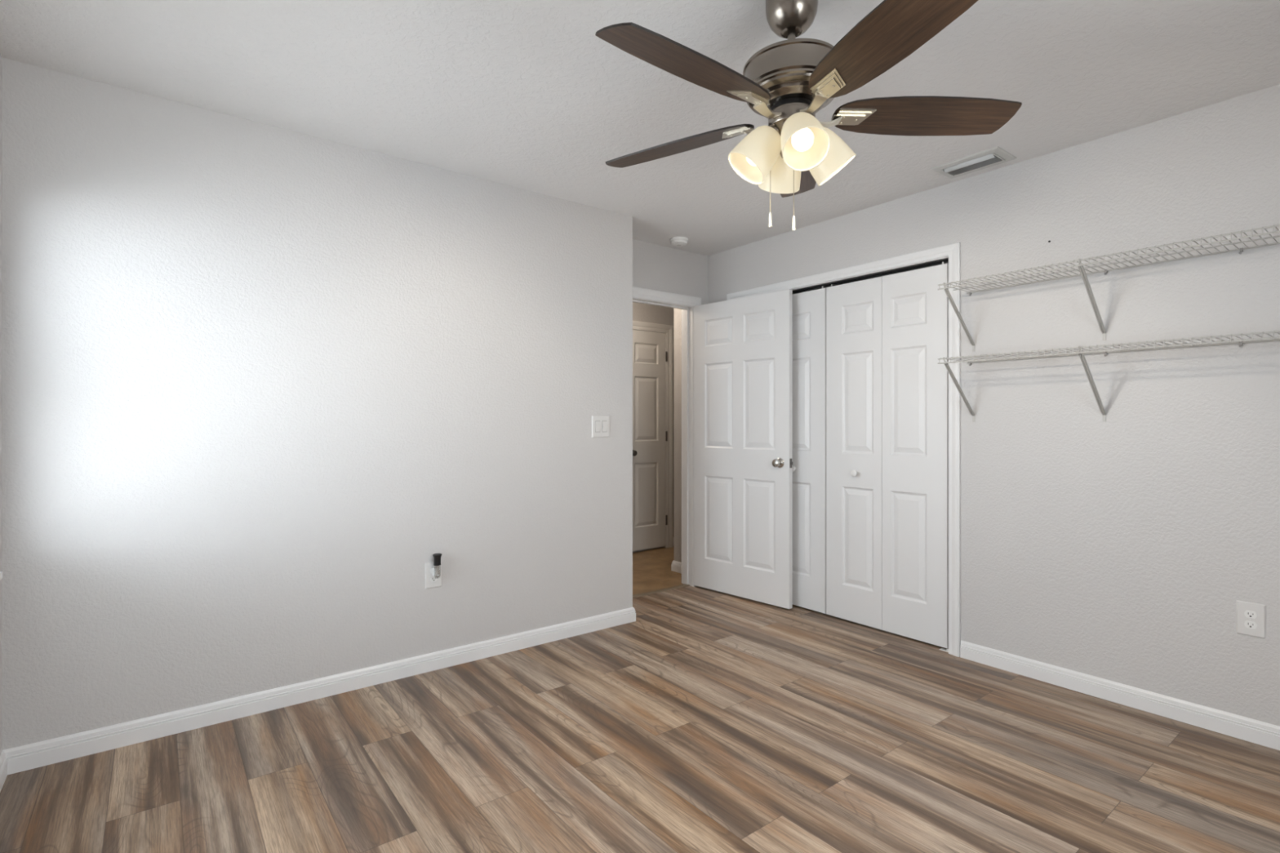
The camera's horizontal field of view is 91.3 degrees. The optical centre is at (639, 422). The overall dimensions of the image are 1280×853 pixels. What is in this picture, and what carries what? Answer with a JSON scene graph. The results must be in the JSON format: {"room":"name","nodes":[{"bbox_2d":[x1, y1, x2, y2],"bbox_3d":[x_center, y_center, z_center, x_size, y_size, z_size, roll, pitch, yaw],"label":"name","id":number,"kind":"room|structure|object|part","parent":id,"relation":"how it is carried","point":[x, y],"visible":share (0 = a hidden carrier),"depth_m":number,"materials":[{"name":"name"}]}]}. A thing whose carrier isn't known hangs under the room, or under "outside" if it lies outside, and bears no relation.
{"room":"empty bedroom","nodes":[
{"label":"empty bedroom","id":0,"kind":"room"},
{"bbox_2d":[0,53,2,753],"bbox_3d":[-1.252,-0.022,0.779,0.200,2.440,4.225,0,0,-38],"label":"wall","id":1,"kind":"structure","parent":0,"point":[1,58],"depth_m":2.12,"materials":[{"name":"paint"}]},
{"bbox_2d":[0,750,7,791],"bbox_3d":[-1.019,1.157,0.654,0.015,0.083,3.743,0,0,-38],"label":"baseboard","id":2,"kind":"structure","parent":1,"relation":"attached to","point":[3,762],"depth_m":2.08,"materials":[{"name":"white paint"}]},
{"bbox_2d":[2,57,632,750],"bbox_3d":[-1.256,-0.022,3.144,2.690,2.440,0.482,0,0,-38],"label":"wall","id":3,"kind":"structure","parent":0,"point":[256,376],"depth_m":2.61,"materials":[{"name":"paint"}]},
{"bbox_2d":[3,607,635,774],"bbox_3d":[-1.210,1.157,3.097,2.705,0.083,0.382,0,0,-38],"label":"baseboard","id":4,"kind":"structure","parent":3,"relation":"attached to","point":[48,752],"depth_m":2.62,"materials":[{"name":"white paint"}]},
{"bbox_2d":[425,560,441,589],"bbox_3d":[-1.000,0.738,3.032,0.080,0.126,0.008,0,0,-38],"label":"power outlet","id":5,"kind":"object","parent":3,"relation":"attached to","point":[431,581],"visible":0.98,"depth_m":3.02,"materials":[{"name":"white plastic"}]},
{"bbox_2d":[430,576,437,582],"bbox_3d":[-0.998,0.757,3.030,0.034,0.027,0.003,0,0,-38],"label":"receptacle","id":6,"kind":"object","parent":5,"relation":"attached to","point":[433,579],"depth_m":3.03,"materials":[{"name":"white plastic"}]},
{"bbox_2d":[431,553,441,576],"bbox_3d":[-0.977,0.691,3.009,0.043,0.118,0.055,0,0,-38],"label":"night light","id":7,"kind":"object","parent":5,"relation":"attached to","point":[437,557],"visible":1,"depth_m":3.00,"materials":[{"name":"black plastic"}]},
{"bbox_2d":[591,415,608,437],"bbox_3d":[-0.226,0.023,3.630,0.122,0.126,0.012,0,0,-38],"label":"light switch","id":8,"kind":"object","parent":3,"relation":"attached to","point":[600,424],"visible":1,"depth_m":3.63,"materials":[{"name":"white plastic"}]},
{"bbox_2d":[0,546,1279,852],"bbox_3d":[0.695,1.248,2.930,5.912,0.100,5.640,0,0,-38],"label":"floor","id":9,"kind":"structure","parent":0,"point":[708,721],"depth_m":2.19,"materials":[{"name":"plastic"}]},
{"bbox_2d":[632,583,690,598],"bbox_3d":[0.036,1.195,4.367,0.808,0.006,0.056,0,0,-38],"label":"trim","id":10,"kind":"structure","parent":9,"relation":"on","point":[684,584],"depth_m":4.44,"materials":[{"name":"brown"}]},
{"bbox_2d":[939,648,948,652],"bbox_3d":[1.605,1.192,3.288,0.030,0.012,0.050,0,0,-38],"label":"bracket","id":11,"kind":"object","parent":9,"relation":"on","point":[941,649],"visible":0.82,"depth_m":3.28,"materials":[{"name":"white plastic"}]},
{"bbox_2d":[0,0,1279,256],"bbox_3d":[0.695,-1.292,2.930,5.912,0.100,5.640,0,0,-38],"label":"ceiling","id":12,"kind":"structure","parent":0,"point":[526,95],"depth_m":2.26,"materials":[{"name":"paint"}]},
{"bbox_2d":[669,236,688,246],"bbox_3d":[0.264,-1.220,4.240,0.126,0.043,0.126,0,0,-38],"label":"smoke detector","id":13,"kind":"object","parent":12,"relation":"attached to","point":[675,241],"visible":1,"depth_m":4.20,"materials":[{"name":"white plastic"}]},
{"bbox_2d":[595,0,1022,231],"bbox_3d":[0.486,-0.895,1.815,1.207,0.694,1.253,0,0,0],"label":"ceiling fan","id":14,"kind":"object","parent":12,"relation":"hanging from","point":[786,82],"visible":1,"depth_m":1.73,"materials":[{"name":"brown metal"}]},
{"bbox_3d":[0.119,-0.893,2.030,0.528,0.006,0.156,0,14,34],"label":"fan blade","id":15,"kind":"part","parent":14,"relation":"part of","materials":[{"name":"brown wood"}]},
{"bbox_3d":[0.136,-0.893,1.577,0.528,0.006,0.156,0,14,-38],"label":"fan blade","id":16,"kind":"part","parent":14,"relation":"part of","materials":[{"name":"brown wood"}]},
{"bbox_3d":[0.343,-0.781,1.810,0.060,0.081,0.060,38,-2,-2],"label":"bulb","id":17,"kind":"part","parent":14,"relation":"part of","materials":[{"name":"white glass"}]},
{"bbox_3d":[0.346,-0.785,1.810,0.127,0.132,0.127,38,-2,-2],"label":"lamp shade","id":18,"kind":"part","parent":14,"relation":"part of","materials":[{"name":"beige glass"}]},
{"bbox_3d":[0.382,-0.736,1.803,0.014,0.264,0.004,0,0,0],"label":"pull chain","id":19,"kind":"part","parent":14,"relation":"part of","materials":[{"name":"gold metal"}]},
{"bbox_2d":[768,124,780,135],"bbox_3d":[0.386,-0.837,1.812,0.052,0.052,0.052,38,-2,-2],"label":"socket","id":20,"kind":"object","parent":14,"relation":"attached to","point":[776,127],"depth_m":1.79,"materials":[{"name":"metal"}]},
{"bbox_3d":[0.435,-0.785,1.909,0.127,0.132,0.127,0,38,-3],"label":"lamp shade","id":21,"kind":"part","parent":14,"relation":"part of","materials":[{"name":"beige glass"}]},
{"bbox_3d":[0.439,-0.685,1.785,0.002,0.193,0.003,0,0,0],"label":"pull chain","id":22,"kind":"part","parent":14,"relation":"part of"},
{"bbox_3d":[0.546,-0.893,2.186,0.156,0.006,0.528,-15,-4,15],"label":"fan blade","id":23,"kind":"part","parent":14,"relation":"part of","materials":[{"name":"brown wood"}]},
{"bbox_3d":[0.445,-0.781,1.718,0.060,0.081,0.060,0,-38,-3],"label":"bulb","id":24,"kind":"part","parent":14,"relation":"part of","materials":[{"name":"white glass"}]},
{"bbox_3d":[0.445,-0.785,1.721,0.127,0.132,0.127,0,-38,-3],"label":"lamp shade","id":25,"kind":"part","parent":14,"relation":"part of","materials":[{"name":"beige glass"}]},
{"bbox_3d":[0.534,-0.785,1.819,0.127,0.132,0.127,-38,2,-2],"label":"lamp shade","id":26,"kind":"part","parent":14,"relation":"part of","materials":[{"name":"beige glass"}]},
{"bbox_3d":[0.572,-0.893,1.452,0.156,0.006,0.528,15,-5,-20],"label":"fan blade","id":27,"kind":"part","parent":14,"relation":"part of","materials":[{"name":"brown wood"}]},
{"bbox_3d":[0.825,-0.893,1.828,0.528,0.006,0.156,0,-14,-2],"label":"fan blade","id":28,"kind":"part","parent":14,"relation":"part of","materials":[{"name":"brown wood"}]},
{"bbox_2d":[930,146,1016,178],"bbox_3d":[1.594,-1.232,2.996,0.200,0.020,0.307,0,0,-38],"label":"ceiling vent","id":29,"kind":"object","parent":12,"relation":"in","point":[992,157],"visible":1,"depth_m":2.97,"materials":[{"name":"grey metal"}]},
{"bbox_3d":[1.666,-1.234,2.902,0.120,0.013,0.004,0,0,-38],"label":"plate","id":30,"kind":"part","parent":29,"relation":"part of","materials":[{"name":"white metal"}]},
{"bbox_2d":[632,239,707,551],"bbox_3d":[0.091,-0.022,5.188,4.100,2.440,1.330,0,0,-38],"label":"wall","id":31,"kind":"structure","parent":0,"point":[655,267],"depth_m":4.50,"materials":[{"name":"paint"}]},
{"bbox_2d":[632,329,667,551],"bbox_3d":[0.074,0.163,5.824,0.482,2.030,0.094,0,0,-38],"label":"door","id":32,"kind":"structure","parent":31,"relation":"in","point":[650,355],"depth_m":5.85,"materials":[{"name":"grey paint"}]},
{"bbox_3d":[-0.058,0.278,5.699,0.064,0.064,0.059,0,0,-38],"label":"knob","id":33,"kind":"part","parent":32,"relation":"part of","materials":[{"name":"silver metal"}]},
{"bbox_2d":[632,320,673,547],"bbox_3d":[0.054,0.133,5.840,0.639,2.130,0.053,0,0,-38],"label":"trim","id":34,"kind":"structure","parent":31,"relation":"attached to","point":[641,326],"depth_m":5.99,"materials":[{"name":"white wood"}]},
{"bbox_2d":[632,286,701,586],"bbox_3d":[0.060,0.139,4.396,0.880,2.118,0.151,0,0,-38],"label":"trim","id":35,"kind":"structure","parent":31,"relation":"attached to","point":[686,304],"depth_m":4.59,"materials":[{"name":"white paint"}]},
{"bbox_2d":[671,537,681,573],"bbox_3d":[0.871,1.157,5.814,1.900,0.083,1.095,0,0,-38],"label":"baseboard","id":36,"kind":"structure","parent":31,"relation":"attached to","point":[676,566],"depth_m":5.02,"materials":[{"name":"white paint"}]},
{"bbox_2d":[674,308,681,562],"bbox_3d":[1.122,-0.022,5.503,1.885,2.440,0.335,0,0,-38],"label":"wall","id":37,"kind":"structure","parent":0,"point":[677,313],"depth_m":5.02,"materials":[{"name":"paint"}]},
{"bbox_2d":[792,262,948,294],"bbox_3d":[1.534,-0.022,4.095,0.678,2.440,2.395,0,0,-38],"label":"door track","id":38,"kind":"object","parent":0,"point":[948,262],"depth_m":4.36,"materials":[{"name":"metal"}]},
{"bbox_2d":[707,84,1279,726],"bbox_3d":[1.814,-0.022,3.082,0.120,2.440,4.110,0,0,-38],"label":"wall","id":39,"kind":"structure","parent":0,"point":[1123,548],"depth_m":2.68,"materials":[{"name":"paint"}]},
{"bbox_2d":[693,288,792,608],"bbox_3d":[0.683,0.169,4.273,0.153,2.030,0.826,0,0,-43],"label":"door","id":40,"kind":"structure","parent":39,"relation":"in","point":[743,347],"depth_m":4.22,"materials":[{"name":"white paint"}]},
{"bbox_3d":[0.878,0.259,4.000,0.059,0.064,0.064,0,0,-43],"label":"knob","id":41,"kind":"part","parent":40,"relation":"part of","materials":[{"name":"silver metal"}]},
{"bbox_2d":[792,286,826,613],"bbox_3d":[0.913,0.167,4.167,0.072,2.034,0.749,0,0,-38],"label":"door","id":42,"kind":"structure","parent":39,"relation":"in","point":[809,308],"depth_m":3.98,"materials":[{"name":"white paint"}]},
{"bbox_2d":[726,242,960,657],"bbox_3d":[1.132,0.138,3.850,0.018,2.120,1.646,0,0,-38],"label":"trim","id":43,"kind":"structure","parent":39,"relation":"attached to","point":[953,251],"depth_m":3.23,"materials":[{"name":"white paint"}]},
{"bbox_2d":[791,256,948,290],"bbox_3d":[1.186,0.167,3.892,0.120,2.062,1.530,0,0,-38],"label":"trim","id":44,"kind":"structure","parent":39,"relation":"attached to","point":[943,258],"depth_m":3.60,"materials":[{"name":"white paint"}]},
{"bbox_2d":[792,257,948,293],"bbox_3d":[1.165,-0.858,3.876,0.026,0.012,1.526,0,0,-38],"label":"trim","id":45,"kind":"structure","parent":39,"relation":"attached to","point":[947,259],"depth_m":3.61,"materials":[{"name":"black"}]},
{"bbox_2d":[826,262,948,648],"bbox_3d":[1.376,0.167,3.569,0.072,2.034,0.749,0,0,-38],"label":"door","id":46,"kind":"structure","parent":39,"relation":"in","point":[887,390],"depth_m":3.54,"materials":[{"name":"white paint"}]},
{"bbox_3d":[1.267,0.299,3.685,0.042,0.039,0.039,0,0,-38],"label":"knob","id":47,"kind":"part","parent":46,"relation":"part of","materials":[{"name":"white plastic"}]},
{"bbox_2d":[937,224,1279,351],"bbox_3d":[2.128,-0.510,2.327,0.309,0.307,1.912,0,0,-38],"label":"wire shelf","id":48,"kind":"object","parent":39,"relation":"attached to","point":[1081,268],"visible":1,"depth_m":2.58,"materials":[{"name":"white metal"}]},
{"bbox_3d":[2.010,-0.636,2.236,0.007,0.007,1.912,0,0,-38],"label":"lip rail","id":49,"kind":"part","parent":48,"relation":"part of","materials":[{"name":"grey plastic"}]},
{"bbox_3d":[2.128,-0.655,2.327,0.299,0.010,1.912,0,0,-38],"label":"rail","id":50,"kind":"part","parent":48,"relation":"part of","materials":[{"name":"grey plastic"}]},
{"bbox_2d":[937,330,1279,422],"bbox_3d":[2.128,-0.156,2.327,0.309,0.307,1.912,0,0,-38],"label":"wire shelf","id":51,"kind":"object","parent":39,"relation":"attached to","point":[1273,338],"visible":1,"depth_m":2.58,"materials":[{"name":"white metal"}]},
{"bbox_3d":[2.010,-0.282,2.236,0.007,0.007,1.912,0,0,-38],"label":"lip rail","id":52,"kind":"part","parent":51,"relation":"part of","materials":[{"name":"grey plastic"}]},
{"bbox_3d":[2.128,-0.301,2.327,0.299,0.010,1.912,0,0,-38],"label":"rail","id":53,"kind":"part","parent":51,"relation":"part of","materials":[{"name":"grey plastic"}]},
{"bbox_2d":[960,640,1279,750],"bbox_3d":[2.330,1.157,2.307,0.015,0.083,2.253,0,0,-38],"label":"baseboard","id":54,"kind":"structure","parent":39,"relation":"attached to","point":[1247,729],"depth_m":2.63,"materials":[{"name":"white paint"}]},
{"bbox_2d":[1235,600,1266,639],"bbox_3d":[2.298,0.741,2.354,0.008,0.126,0.080,0,0,-38],"label":"power outlet","id":55,"kind":"object","parent":39,"relation":"attached to","point":[1251,617],"visible":1,"depth_m":2.35,"materials":[{"name":"white plastic"}]},
{"bbox_2d":[1244,610,1257,618],"bbox_3d":[2.296,0.722,2.352,0.003,0.027,0.034,0,0,-38],"label":"receptacle","id":56,"kind":"object","parent":55,"relation":"attached to","point":[1247,614],"depth_m":2.35,"materials":[{"name":"white plastic"}]},
{"bbox_2d":[1244,620,1257,629],"bbox_3d":[2.296,0.760,2.352,0.003,0.027,0.034,0,0,-38],"label":"receptacle","id":57,"kind":"object","parent":55,"relation":"attached to","point":[1248,624],"depth_m":2.35,"materials":[{"name":"white plastic"}]}
]}

